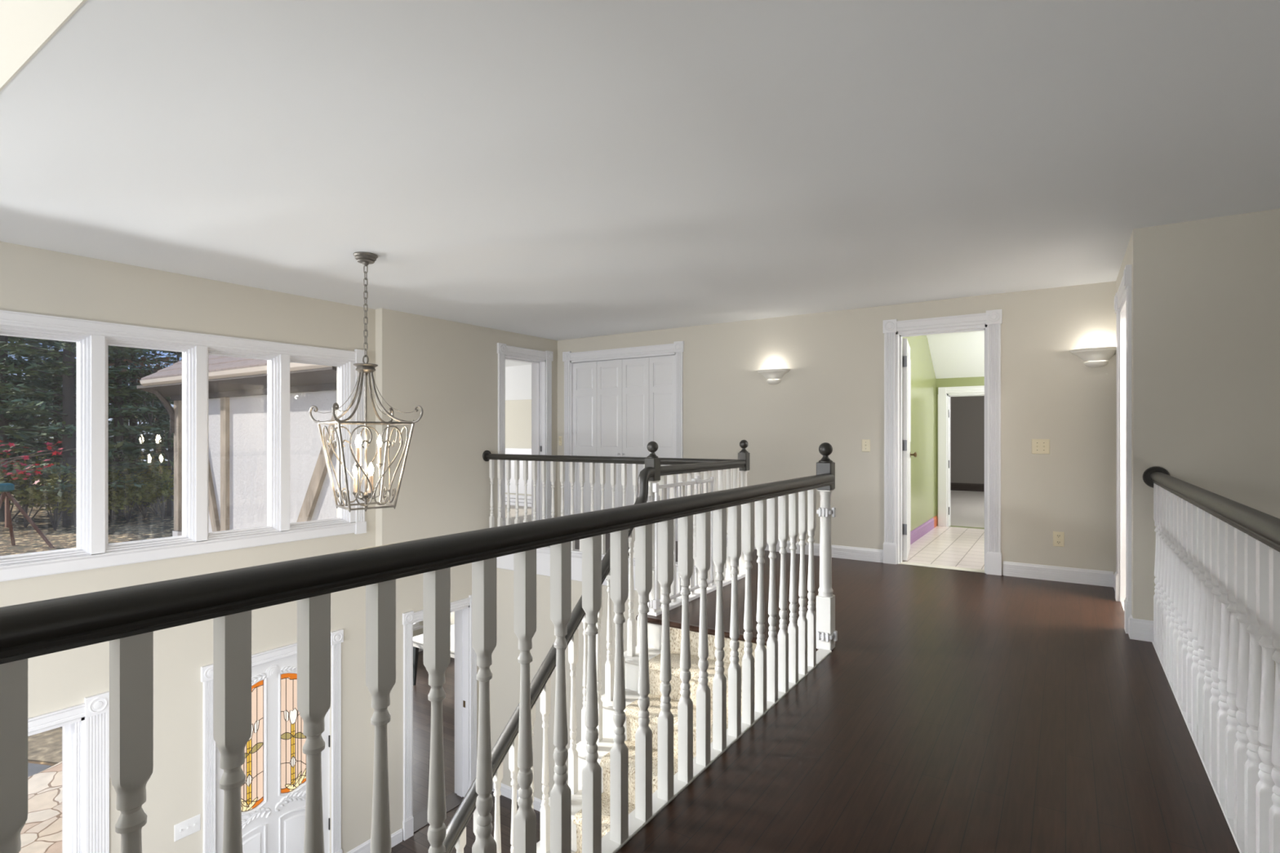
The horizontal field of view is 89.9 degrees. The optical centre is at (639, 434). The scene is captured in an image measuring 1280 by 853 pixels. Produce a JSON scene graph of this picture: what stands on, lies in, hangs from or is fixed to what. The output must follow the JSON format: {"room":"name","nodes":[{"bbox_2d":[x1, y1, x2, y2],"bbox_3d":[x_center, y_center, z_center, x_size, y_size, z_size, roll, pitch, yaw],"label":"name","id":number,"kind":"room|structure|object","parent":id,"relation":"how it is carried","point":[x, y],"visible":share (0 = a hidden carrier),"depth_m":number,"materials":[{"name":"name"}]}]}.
{"room":"upstairs landing","nodes":[
{"label":"upstairs landing","id":0,"kind":"room"},
{"bbox_2d":[0,0,87,91],"bbox_3d":[-0.469,-2.253,1.057,9.450,2.134,0.006,0,0,34],"label":"wall header","id":1,"kind":"structure","parent":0,"point":[26,26],"depth_m":2.04,"materials":[{"name":"beige paint"}]},
{"bbox_2d":[0,241,375,852],"bbox_3d":[-5.057,0.403,2.444,0.220,7.445,8.880,0,0,34],"label":"wall","id":2,"kind":"structure","parent":0,"point":[33,280],"depth_m":4.76,"materials":[{"name":"beige paint"}]},
{"bbox_2d":[27,691,109,852],"bbox_3d":[-4.291,2.810,3.547,0.236,2.110,2.125,0,0,34],"label":"door frame","id":3,"kind":"structure","parent":2,"relation":"in","point":[85,726],"depth_m":4.28,"materials":[{"name":"white paint"}]},
{"bbox_2d":[0,310,366,582],"bbox_3d":[-3.720,0.065,4.377,0.190,1.700,3.956,0,0,34],"label":"window","id":4,"kind":"structure","parent":2,"relation":"in","point":[93,550],"depth_m":4.82,"materials":[{"name":"white paint"}]},
{"bbox_2d":[173,813,199,841],"bbox_3d":[-3.367,2.930,4.776,0.018,0.122,0.170,0,0,34],"label":"light switch","id":5,"kind":"object","parent":2,"relation":"attached to","point":[188,827],"visible":1,"depth_m":4.77,"materials":[{"name":"white plastic"}]},
{"bbox_2d":[200,629,343,852],"bbox_3d":[-3.080,2.841,5.372,0.236,2.167,1.135,0,0,34],"label":"door","id":6,"kind":"structure","parent":2,"relation":"in","point":[273,790],"depth_m":5.34,"materials":[{"name":"white paint"}]},
{"bbox_2d":[346,839,370,852],"bbox_3d":[-2.589,3.866,5.949,0.016,0.118,0.310,0,0,34],"label":"baseboard","id":7,"kind":"structure","parent":2,"relation":"attached to","point":[365,847],"depth_m":5.96,"materials":[{"name":"white paint"}]},
{"bbox_2d":[210,365,422,636],"bbox_3d":[-4.931,1.302,10.309,0.120,5.445,3.975,0,0,34],"label":"wall","id":8,"kind":"structure","parent":0,"point":[415,633],"depth_m":11.58,"materials":[{"name":"beige paint"}]},
{"bbox_2d":[413,622,422,631],"bbox_3d":[-4.707,2.635,10.566,0.170,1.720,2.600,0,0,34],"label":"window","id":9,"kind":"structure","parent":8,"relation":"in","point":[416,626],"depth_m":11.53,"materials":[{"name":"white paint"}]},
{"bbox_2d":[450,611,454,625],"bbox_3d":[-2.122,2.638,10.591,4.150,2.775,0.100,0,0,34],"label":"wall","id":10,"kind":"structure","parent":0,"point":[452,614],"depth_m":11.32,"materials":[{"name":"beige paint"}]},
{"bbox_2d":[391,650,540,852],"bbox_3d":[-1.631,3.950,3.003,13.440,0.050,13.600,0,0,34],"label":"floor","id":11,"kind":"structure","parent":0,"point":[419,842],"depth_m":7.54,"materials":[{"name":"brown wood"}]},
{"bbox_2d":[413,624,454,685],"bbox_3d":[-2.404,3.552,9.805,2.250,0.744,1.020,0,0,34],"label":"table","id":12,"kind":"object","parent":11,"relation":"on","point":[417,640],"visible":0.1,"depth_m":10.01,"materials":[{"name":"white paint"}]},
{"bbox_2d":[536,622,766,852],"bbox_3d":[-0.320,2.567,2.619,1.230,2.716,2.989,0,0,34],"label":"staircase","id":13,"kind":"structure","parent":11,"relation":"on","point":[631,724],"depth_m":3.68,"materials":[{"name":"beige carpet"}]},
{"bbox_2d":[443,466,655,852],"bbox_3d":[-0.708,1.872,3.019,0.072,3.322,2.832,0,0,34],"label":"stair railing","id":14,"kind":"object","parent":13,"relation":"on","point":[455,835],"visible":0.57,"depth_m":3.34,"materials":[{"name":"grey paint"}]},
{"bbox_2d":[635,615,818,651],"bbox_3d":[0.499,1.197,3.853,1.230,0.034,0.047,0,0,34],"label":"trim","id":15,"kind":"structure","parent":13,"relation":"attached to","point":[675,624],"depth_m":3.94,"materials":[{"name":"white wood"}]},
{"bbox_2d":[375,308,557,834],"bbox_3d":[-1.825,1.419,7.200,0.305,5.413,2.620,0,0,34],"label":"wall","id":16,"kind":"structure","parent":0,"point":[448,369],"depth_m":6.53,"materials":[{"name":"beige paint"}]},
{"bbox_2d":[391,828,402,848],"bbox_3d":[-2.358,3.866,6.108,0.016,0.118,0.210,0,0,34],"label":"baseboard","id":17,"kind":"structure","parent":16,"relation":"attached to","point":[397,837],"depth_m":6.14,"materials":[{"name":"white paint"}]},
{"bbox_2d":[413,791,463,832],"bbox_3d":[-2.141,3.922,6.666,0.240,0.006,0.740,0,0,34],"label":"trim","id":18,"kind":"structure","parent":16,"relation":"attached to","point":[453,800],"depth_m":6.68,"materials":[{"name":"grey wood"}]},
{"bbox_2d":[402,595,476,840],"bbox_3d":[-2.118,2.828,6.651,0.256,2.195,0.940,0,0,34],"label":"door","id":19,"kind":"structure","parent":16,"relation":"in","point":[465,657],"depth_m":6.91,"materials":[{"name":"white paint"}]},
{"bbox_2d":[497,342,553,525],"bbox_3d":[-1.437,0.072,7.675,0.256,2.215,0.920,0,0,34],"label":"door","id":20,"kind":"structure","parent":16,"relation":"in","point":[540,361],"depth_m":7.93,"materials":[{"name":"white paint"}]},
{"bbox_2d":[505,399,531,502],"bbox_3d":[-2.012,-0.295,10.757,4.150,3.050,0.100,0,0,34],"label":"wall","id":21,"kind":"structure","parent":0,"point":[517,412],"depth_m":10.71,"materials":[{"name":"beige paint"}]},
{"bbox_2d":[505,448,531,506],"bbox_3d":[-2.055,0.705,10.691,4.150,0.950,0.056,0,0,34],"label":"trim","id":22,"kind":"structure","parent":21,"relation":"attached to","point":[508,451],"depth_m":10.64,"materials":[{"name":"white paint"}]},
{"bbox_2d":[505,360,531,400],"bbox_3d":[-3.077,-1.200,9.152,4.150,1.240,3.748,0,0,34],"label":"ceiling","id":23,"kind":"structure","parent":0,"point":[517,374],"depth_m":10.38,"materials":[{"name":"white paint"}]},
{"bbox_2d":[505,504,531,524],"bbox_3d":[-3.118,1.210,9.091,4.150,0.059,3.900,0,0,34],"label":"floor","id":24,"kind":"structure","parent":0,"point":[521,508],"depth_m":9.56,"materials":[{"name":"grey carpet"}]},
{"bbox_2d":[489,568,639,799],"bbox_3d":[-0.359,2.695,6.312,3.120,2.460,0.120,0,0,34],"label":"wall","id":25,"kind":"structure","parent":0,"point":[504,683],"depth_m":6.71,"materials":[{"name":"beige paint"}]},
{"bbox_2d":[492,782,542,812],"bbox_3d":[-0.426,3.866,6.274,3.050,0.118,0.016,0,0,34],"label":"baseboard","id":26,"kind":"structure","parent":25,"relation":"attached to","point":[506,791],"depth_m":6.91,"materials":[{"name":"white paint"}]},
{"bbox_2d":[496,546,726,593],"bbox_3d":[-0.423,1.309,6.279,3.050,0.302,0.095,0,0,34],"label":"trim","id":27,"kind":"structure","parent":25,"relation":"attached to","point":[543,554],"depth_m":6.60,"materials":[{"name":"white paint"}]},
{"bbox_2d":[482,450,737,567],"bbox_3d":[-0.430,0.665,6.269,3.050,0.985,0.124,0,0,34],"label":"railing","id":28,"kind":"object","parent":27,"relation":"on","point":[487,455],"visible":0.5,"depth_m":6.50,"materials":[{"name":"grey paint"}]},
{"bbox_2d":[647,572,745,616],"bbox_3d":[0.452,1.309,4.795,0.120,0.302,1.430,0,0,34],"label":"trim","id":29,"kind":"structure","parent":25,"relation":"attached to","point":[696,594],"depth_m":4.63,"materials":[{"name":"white paint"}]},
{"bbox_2d":[644,440,750,612],"bbox_3d":[0.481,0.612,4.817,0.108,1.136,1.538,0,0,34],"label":"landing railing","id":30,"kind":"object","parent":29,"relation":"on","point":[742,465],"visible":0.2,"depth_m":4.74,"materials":[{"name":"grey paint"}]},
{"bbox_2d":[652,475,713,609],"bbox_3d":[0.316,0.700,4.385,0.036,0.820,0.807,0,0,34],"label":"safety gate","id":31,"kind":"object","parent":30,"relation":"attached to","point":[655,486],"visible":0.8,"depth_m":4.26,"materials":[{"name":"white paint"}]},
{"bbox_2d":[0,0,1279,340],"bbox_3d":[1.155,-1.248,3.431,9.370,0.120,5.745,0,0,34],"label":"ceiling","id":32,"kind":"structure","parent":0,"point":[556,170],"depth_m":2.65,"materials":[{"name":"white paint"}]},
{"bbox_2d":[308,251,422,512],"bbox_3d":[-1.813,-0.338,4.239,0.558,1.700,0.558,0,0,-40],"label":"lantern chandelier","id":33,"kind":"object","parent":32,"relation":"hanging from","point":[366,259],"visible":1,"depth_m":4.22,"materials":[{"name":"silver metal"}]},
{"bbox_2d":[557,280,1115,575],"bbox_3d":[1.394,0.096,6.576,6.150,2.768,0.160,0,0,34],"label":"wall","id":34,"kind":"structure","parent":0,"point":[832,392],"depth_m":5.97,"materials":[{"name":"beige paint"}]},
{"bbox_2d":[559,436,561,445],"bbox_3d":[-1.005,0.080,8.062,0.050,0.115,0.018,0,0,34],"label":"light switch","id":35,"kind":"object","parent":34,"relation":"attached to","point":[560,437],"visible":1,"depth_m":8.06,"materials":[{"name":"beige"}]},
{"bbox_2d":[562,341,684,541],"bbox_3d":[-0.203,0.074,7.603,1.731,2.212,0.176,0,0,34],"label":"door","id":36,"kind":"structure","parent":34,"relation":"in","point":[617,402],"depth_m":7.61,"materials":[{"name":"white paint"}]},
{"bbox_2d":[757,368,790,384],"bbox_3d":[1.327,-0.582,6.458,0.350,0.146,0.108,0,0,34],"label":"wall sconce","id":37,"kind":"object","parent":34,"relation":"attached to","point":[773,376],"visible":1,"depth_m":6.45,"materials":[{"name":"white paint"}]},
{"bbox_2d":[710,533,883,562],"bbox_3d":[1.360,1.121,6.493,2.115,0.118,0.016,0,0,34],"label":"baseboard","id":38,"kind":"structure","parent":34,"relation":"attached to","point":[837,551],"depth_m":6.09,"materials":[{"name":"white paint"}]},
{"bbox_2d":[862,439,870,451],"bbox_3d":[2.110,0.102,5.994,0.074,0.115,0.018,0,0,34],"label":"light switch","id":39,"kind":"object","parent":34,"relation":"attached to","point":[865,442],"visible":1,"depth_m":5.99,"materials":[{"name":"beige plastic"}]},
{"bbox_2d":[882,309,1002,575],"bbox_3d":[2.679,0.065,5.702,0.955,2.230,0.196,0,0,34],"label":"door","id":40,"kind":"structure","parent":34,"relation":"in","point":[990,322],"depth_m":5.64,"materials":[{"name":"white paint"}]},
{"bbox_2d":[902,337,916,560],"bbox_3d":[2.635,0.137,6.279,0.104,2.063,0.765,0,0,27],"label":"open door","id":41,"kind":"structure","parent":40,"relation":"attached to","point":[906,362],"depth_m":5.96,"materials":[{"name":"white paint"}]},
{"bbox_2d":[1031,439,1049,453],"bbox_3d":[3.265,0.097,5.227,0.125,0.120,0.018,0,0,34],"label":"light switch","id":42,"kind":"object","parent":34,"relation":"attached to","point":[1038,446],"visible":1,"depth_m":5.23,"materials":[{"name":"beige plastic"}]},
{"bbox_2d":[1003,561,1113,586],"bbox_3d":[3.355,1.121,5.169,0.745,0.118,0.016,0,0,34],"label":"baseboard","id":43,"kind":"structure","parent":34,"relation":"attached to","point":[1061,574],"depth_m":5.15,"materials":[{"name":"white paint"}]},
{"bbox_2d":[1053,531,1064,546],"bbox_3d":[3.370,0.842,5.163,0.076,0.118,0.009,0,0,34],"label":"wall outlet","id":44,"kind":"object","parent":34,"relation":"attached to","point":[1058,537],"visible":1,"depth_m":5.16,"materials":[{"name":"beige plastic"}]},
{"bbox_2d":[1069,346,1116,367],"bbox_3d":[3.548,-0.599,4.984,0.350,0.146,0.108,0,0,34],"label":"wall sconce","id":45,"kind":"object","parent":34,"relation":"attached to","point":[1093,357],"visible":0.96,"depth_m":4.98,"materials":[{"name":"white paint"}]},
{"bbox_2d":[574,533,1239,852],"bbox_3d":[-0.714,1.190,3.409,5.780,0.020,7.490,0,0,34],"label":"floor","id":46,"kind":"structure","parent":0,"point":[948,711],"depth_m":2.48,"materials":[{"name":"brown wood"}]},
{"bbox_2d":[0,442,837,852],"bbox_3d":[-0.252,0.622,1.607,0.112,1.156,4.739,0,0,34],"label":"railing","id":47,"kind":"object","parent":46,"relation":"on","point":[126,617],"visible":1,"depth_m":1.42,"materials":[{"name":"grey paint"}]},
{"bbox_2d":[1142,466,1279,852],"bbox_3d":[1.325,0.691,1.218,0.124,1.019,5.835,0,0,34],"label":"railing","id":48,"kind":"object","parent":46,"relation":"on","point":[1217,564],"visible":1,"depth_m":2.07,"materials":[{"name":"grey paint"}]},
{"bbox_2d":[902,335,936,536],"bbox_3d":[3.036,-0.295,7.215,0.120,3.050,2.720,0,0,34],"label":"wall","id":49,"kind":"structure","parent":0,"point":[923,380],"depth_m":7.50,"materials":[{"name":"green paint"}]},
{"bbox_2d":[902,515,937,550],"bbox_3d":[3.103,1.115,7.191,0.016,0.130,2.675,0,0,34],"label":"baseboard","id":50,"kind":"structure","parent":49,"relation":"attached to","point":[916,534],"depth_m":7.46,"materials":[{"name":"purple paint"}]},
{"bbox_2d":[902,525,984,569],"bbox_3d":[3.894,1.206,6.591,2.200,0.049,2.910,0,0,34],"label":"floor tile","id":51,"kind":"structure","parent":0,"point":[958,547],"depth_m":6.62,"materials":[{"name":"beige tile"}]},
{"bbox_2d":[926,330,984,378],"bbox_3d":[3.935,-1.272,6.606,2.070,1.095,2.760,0,0,34],"label":"ceiling","id":52,"kind":"structure","parent":0,"point":[962,354],"depth_m":7.84,"materials":[{"name":"white paint"}]},
{"bbox_2d":[936,376,984,528],"bbox_3d":[4.705,-0.295,7.811,2.400,3.050,0.120,0,0,34],"label":"wall","id":53,"kind":"structure","parent":0,"point":[965,381],"depth_m":8.22,"materials":[{"name":"green paint"}]},
{"bbox_2d":[937,385,984,526],"bbox_3d":[4.292,0.285,8.069,0.982,1.790,0.148,0,0,34],"label":"door","id":54,"kind":"structure","parent":53,"relation":"in","point":[944,399],"depth_m":8.24,"materials":[{"name":"white paint"}]},
{"bbox_2d":[950,395,984,484],"bbox_3d":[7.448,-0.295,13.120,5.100,3.050,0.100,0,0,34],"label":"wall","id":55,"kind":"structure","parent":0,"point":[966,413],"depth_m":13.45,"materials":[{"name":"grey paint"}]},
{"bbox_2d":[950,482,984,491],"bbox_3d":[7.416,1.100,13.072,4.900,0.160,0.016,0,0,34],"label":"baseboard","id":56,"kind":"structure","parent":55,"relation":"attached to","point":[953,486],"depth_m":13.43,"materials":[{"name":"grey wood"}]},
{"bbox_2d":[950,490,984,528],"bbox_3d":[5.864,1.205,10.733,5.100,0.050,6.030,0,0,34],"label":"floor","id":57,"kind":"structure","parent":0,"point":[966,508],"depth_m":10.18,"materials":[{"name":"white tile"}]},
{"bbox_2d":[1115,235,1131,610],"bbox_3d":[3.364,0.096,4.354,0.140,2.768,1.365,0,0,34],"label":"wall","id":58,"kind":"structure","parent":0,"point":[1126,260],"depth_m":4.71,"materials":[{"name":"beige paint"}]},
{"bbox_2d":[1113,572,1115,591],"bbox_3d":[3.567,1.121,4.800,0.016,0.118,0.364,0,0,34],"label":"baseboard","id":59,"kind":"structure","parent":58,"relation":"attached to","point":[1115,572],"depth_m":4.92,"materials":[{"name":"white paint"}]},
{"bbox_2d":[1114,264,1131,633],"bbox_3d":[3.226,0.087,4.178,0.176,2.185,1.015,0,0,34],"label":"door","id":60,"kind":"structure","parent":58,"relation":"in","point":[1122,298],"depth_m":4.34,"materials":[{"name":"white paint"}]},
{"bbox_2d":[1131,208,1279,679],"bbox_3d":[4.295,1.419,2.832,3.375,5.413,0.140,0,0,34],"label":"wall","id":61,"kind":"structure","parent":0,"point":[1206,292],"depth_m":3.53,"materials":[{"name":"beige paint"}]},
{"bbox_2d":[1128,614,1133,637],"bbox_3d":[2.867,1.121,3.746,0.016,0.118,0.092,0,0,34],"label":"baseboard","id":62,"kind":"structure","parent":61,"relation":"attached to","point":[1131,615],"depth_m":3.76,"materials":[{"name":"white paint"}]},
{"bbox_2d":[1129,617,1275,656],"bbox_3d":[4.204,1.121,2.799,3.291,0.118,0.016,0,0,34],"label":"baseboard","id":63,"kind":"structure","parent":61,"relation":"attached to","point":[1140,629],"depth_m":3.67,"materials":[{"name":"white paint"}]},
{"label":"outside","id":64,"kind":"structure","parent":0,"visible":0},
{"bbox_2d":[27,727,62,764],"bbox_3d":[-9.255,4.230,9.564,6.000,0.100,4.300,0,0,34],"label":"bed","id":65,"kind":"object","parent":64,"point":[46,747],"depth_m":8.57,"materials":[{"name":"brown soil"}]},
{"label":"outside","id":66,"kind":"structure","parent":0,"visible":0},
{"bbox_2d":[0,462,173,766],"bbox_3d":[-44.070,4.340,47.254,114.300,0.280,150.000,0,0,34],"label":"lawn","id":67,"kind":"structure","parent":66,"point":[27,540],"depth_m":27.71,"materials":[{"name":"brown plant"}]},
{"bbox_2d":[0,448,47,520],"bbox_3d":[-28.646,2.308,29.604,2.664,3.791,2.410,0,0,26],"label":"shrub","id":68,"kind":"object","parent":67,"relation":"on","point":[7,455],"visible":0.12,"depth_m":29.24,"materials":[{"name":"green plant"}]},
{"bbox_2d":[0,483,54,548],"bbox_3d":[-22.883,3.022,23.444,2.189,2.444,1.268,0,0,16],"label":"tripod","id":69,"kind":"object","parent":67,"relation":"on","point":[5,488],"visible":0.99,"depth_m":23.65,"materials":[{"name":"brown paint"}]},
{"bbox_2d":[1,336,53,482],"bbox_3d":[-34.323,-2.792,32.194,7.801,14.560,9.408,0,0,-26],"label":"pine tree","id":70,"kind":"object","parent":67,"relation":"on","point":[16,423],"visible":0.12,"depth_m":33.71,"materials":[{"name":"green plant"}]},
{"bbox_2d":[0,450,57,528],"bbox_3d":[-27.613,2.454,29.302,2.456,3.496,2.222,0,0,14],"label":"shrub","id":71,"kind":"object","parent":67,"relation":"on","point":[24,500],"visible":0.44,"depth_m":28.84,"materials":[{"name":"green plant"}]},
{"bbox_2d":[10,375,53,456],"bbox_3d":[-44.900,-0.503,48.328,6.519,9.850,6.768,0,0,-24],"label":"pine tree","id":72,"kind":"object","parent":67,"relation":"on","point":[50,375],"visible":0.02,"depth_m":47.84,"materials":[{"name":"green plant"}]},
{"bbox_2d":[0,440,76,485],"bbox_3d":[-11.322,2.082,10.938,1.282,4.609,3.198,0,0,34],"label":"maple","id":73,"kind":"object","parent":67,"relation":"on","point":[24,456],"visible":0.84,"depth_m":11.50,"materials":[{"name":"brown plant"}]},
{"bbox_2d":[8,337,76,457],"bbox_3d":[-41.551,-2.067,43.062,8.696,13.139,9.028,0,0,41],"label":"pine tree","id":74,"kind":"object","parent":67,"relation":"on","point":[10,337],"visible":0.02,"depth_m":43.10,"materials":[{"name":"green plant"}]},
{"bbox_2d":[25,460,76,530],"bbox_3d":[-25.793,2.639,28.420,2.193,3.122,1.984,0,0,-23],"label":"shrub","id":75,"kind":"object","parent":67,"relation":"on","point":[51,495],"visible":0.83,"depth_m":28.08,"materials":[{"name":"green plant"}]},
{"bbox_2d":[0,335,113,521],"bbox_3d":[-31.090,-4.284,31.379,8.958,17.579,8.556,0,0,-14],"label":"pine tree","id":76,"kind":"object","parent":67,"relation":"on","point":[5,360],"visible":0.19,"depth_m":31.06,"materials":[{"name":"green plant"}]},
{"bbox_2d":[8,336,113,506],"bbox_3d":[-35.897,-2.014,37.486,8.622,13.028,8.952,0,0,-41],"label":"pine tree","id":77,"kind":"object","parent":67,"relation":"on","point":[20,339],"visible":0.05,"depth_m":37.44,"materials":[{"name":"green plant"}]},
{"bbox_2d":[57,468,76,527],"bbox_3d":[-25.408,2.755,29.247,2.028,2.886,1.835,0,0,11],"label":"shrub","id":78,"kind":"object","parent":67,"relation":"on","point":[73,479],"visible":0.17,"depth_m":28.76,"materials":[{"name":"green plant"}]},
{"bbox_2d":[8,337,128,514],"bbox_3d":[-31.007,-1.369,34.206,7.487,11.587,6.208,0,0,-21],"label":"pine tree","id":79,"kind":"object","parent":67,"relation":"on","point":[57,403],"visible":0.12,"depth_m":33.56,"materials":[{"name":"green plant"}]},
{"bbox_2d":[9,346,150,464],"bbox_3d":[-40.498,-3.210,46.760,8.269,15.432,9.971,0,0,2],"label":"pine tree","id":80,"kind":"object","parent":67,"relation":"on","point":[109,421],"visible":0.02,"depth_m":47.28,"materials":[{"name":"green plant"}]},
{"bbox_2d":[0,337,173,525],"bbox_3d":[-26.393,-4.691,29.951,8.967,18.424,9.388,0,0,-3],"label":"pine tree","id":81,"kind":"object","parent":67,"relation":"on","point":[68,430],"visible":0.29,"depth_m":29.55,"materials":[{"name":"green plant"}]},
{"bbox_2d":[8,346,173,476],"bbox_3d":[-32.234,-2.344,37.974,9.428,13.721,9.081,0,0,-33],"label":"pine tree","id":82,"kind":"object","parent":67,"relation":"on","point":[61,360],"visible":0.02,"depth_m":37.22,"materials":[{"name":"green plant"}]},
{"bbox_2d":[74,465,127,506],"bbox_3d":[-25.499,2.429,30.381,2.254,3.546,2.491,0,0,13],"label":"shrub","id":83,"kind":"object","parent":67,"relation":"on","point":[76,465],"visible":0.08,"depth_m":30.30,"materials":[{"name":"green plant"}]},
{"bbox_2d":[31,342,175,515],"bbox_3d":[-27.004,-2.424,33.472,7.389,13.790,8.910,0,0,-36],"label":"pine tree","id":84,"kind":"object","parent":67,"relation":"on","point":[119,457],"visible":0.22,"depth_m":33.16,"materials":[{"name":"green plant"}]},
{"bbox_2d":[52,346,180,505],"bbox_3d":[-30.198,-3.593,38.434,7.858,16.144,8.227,0,0,22],"label":"pine tree","id":85,"kind":"object","parent":67,"relation":"on","point":[132,438],"visible":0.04,"depth_m":38.29,"materials":[{"name":"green plant"}]},
{"bbox_2d":[108,462,128,521],"bbox_3d":[-25.460,2.671,30.478,2.147,3.056,1.943,0,0,6],"label":"shrub","id":86,"kind":"object","parent":67,"relation":"on","point":[110,473],"visible":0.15,"depth_m":30.81,"materials":[{"name":"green plant"}]},
{"bbox_2d":[108,468,150,523],"bbox_3d":[-24.192,2.831,30.166,1.919,2.731,1.736,0,0,-19],"label":"shrub","id":87,"kind":"object","parent":67,"relation":"on","point":[123,499],"visible":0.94,"depth_m":30.24,"materials":[{"name":"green plant"}]},
{"bbox_2d":[115,456,158,518],"bbox_3d":[-25.127,2.651,32.145,1.968,3.096,2.175,0,0,17],"label":"shrub","id":88,"kind":"object","parent":67,"relation":"on","point":[144,513],"visible":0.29,"depth_m":32.02,"materials":[{"name":"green plant"}]},
{"bbox_2d":[109,364,173,480],"bbox_3d":[-31.847,-0.207,42.190,6.340,9.227,6.107,0,0,1],"label":"pine tree","id":89,"kind":"object","parent":67,"relation":"on","point":[141,419],"visible":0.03,"depth_m":42.04,"materials":[{"name":"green plant"}]},
{"bbox_2d":[109,351,173,476],"bbox_3d":[-40.238,-3.796,49.849,8.062,16.565,8.441,0,0,-4],"label":"pine tree","id":90,"kind":"object","parent":67,"relation":"on","point":[126,384],"visible":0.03,"depth_m":49.95,"materials":[{"name":"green plant"}]},
{"bbox_2d":[108,353,182,516],"bbox_3d":[-25.145,0.163,33.415,5.985,8.502,3.685,0,0,-19],"label":"bare tree","id":91,"kind":"object","parent":67,"relation":"on","point":[170,504],"visible":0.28,"depth_m":33.03,"materials":[{"name":"brown plant"}]},
{"bbox_2d":[128,363,168,450],"bbox_3d":[-39.651,-0.983,54.939,4.736,10.927,7.692,0,0,25],"label":"bare tree","id":92,"kind":"object","parent":67,"relation":"on","point":[157,363],"visible":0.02,"depth_m":54.37,"materials":[{"name":"brown plant"}]},
{"bbox_2d":[127,449,171,516],"bbox_3d":[-25.008,2.392,32.404,2.301,3.620,2.544,0,0,-42],"label":"shrub","id":93,"kind":"object","parent":67,"relation":"on","point":[154,513],"visible":0.37,"depth_m":32.55,"materials":[{"name":"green plant"}]},
{"bbox_2d":[128,457,173,519],"bbox_3d":[-23.819,2.663,31.433,1.953,3.072,2.158,0,0,-42],"label":"shrub","id":94,"kind":"object","parent":67,"relation":"on","point":[154,491],"visible":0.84,"depth_m":31.51,"materials":[{"name":"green plant"}]},
{"bbox_2d":[124,350,182,488],"bbox_3d":[-26.745,-0.957,37.408,5.747,10.727,6.931,0,0,-25],"label":"pine tree","id":95,"kind":"object","parent":67,"relation":"on","point":[162,433],"visible":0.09,"depth_m":36.55,"materials":[{"name":"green plant"}]},
{"bbox_2d":[137,401,170,471],"bbox_3d":[-45.154,0.044,60.278,3.794,8.752,6.161,0,0,-6],"label":"bare tree","id":96,"kind":"object","parent":67,"relation":"on","point":[140,423],"visible":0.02,"depth_m":59.19,"materials":[{"name":"brown plant"}]},
{"bbox_2d":[143,351,182,468],"bbox_3d":[-33.178,-2.867,47.749,7.458,14.636,7.124,0,0,-5],"label":"pine tree","id":97,"kind":"object","parent":67,"relation":"on","point":[169,353],"visible":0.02,"depth_m":47.46,"materials":[{"name":"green plant"}]},
{"bbox_2d":[137,354,336,536],"bbox_3d":[-3.942,0.831,8.392,4.650,6.699,2.935,0,0,34],"label":"house wing","id":98,"kind":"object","parent":67,"relation":"on","point":[237,397],"visible":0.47,"depth_m":7.48,"materials":[{"name":"grey paint"}]},
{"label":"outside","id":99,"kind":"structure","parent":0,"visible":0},
{"bbox_2d":[27,763,50,777],"bbox_3d":[-11.766,4.220,5.781,6.000,0.120,8.620,0,0,34],"label":"driveway","id":100,"kind":"structure","parent":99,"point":[33,769],"depth_m":7.99,"materials":[{"name":"grey concrete"}]},
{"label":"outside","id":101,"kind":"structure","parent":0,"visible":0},
{"bbox_2d":[18,761,62,852],"bbox_3d":[-6.181,4.185,5.362,4.870,0.190,5.300,0,0,34],"label":"flagstone","id":102,"kind":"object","parent":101,"point":[42,832],"visible":0.23,"depth_m":6.91,"materials":[{"name":"beige stone"}]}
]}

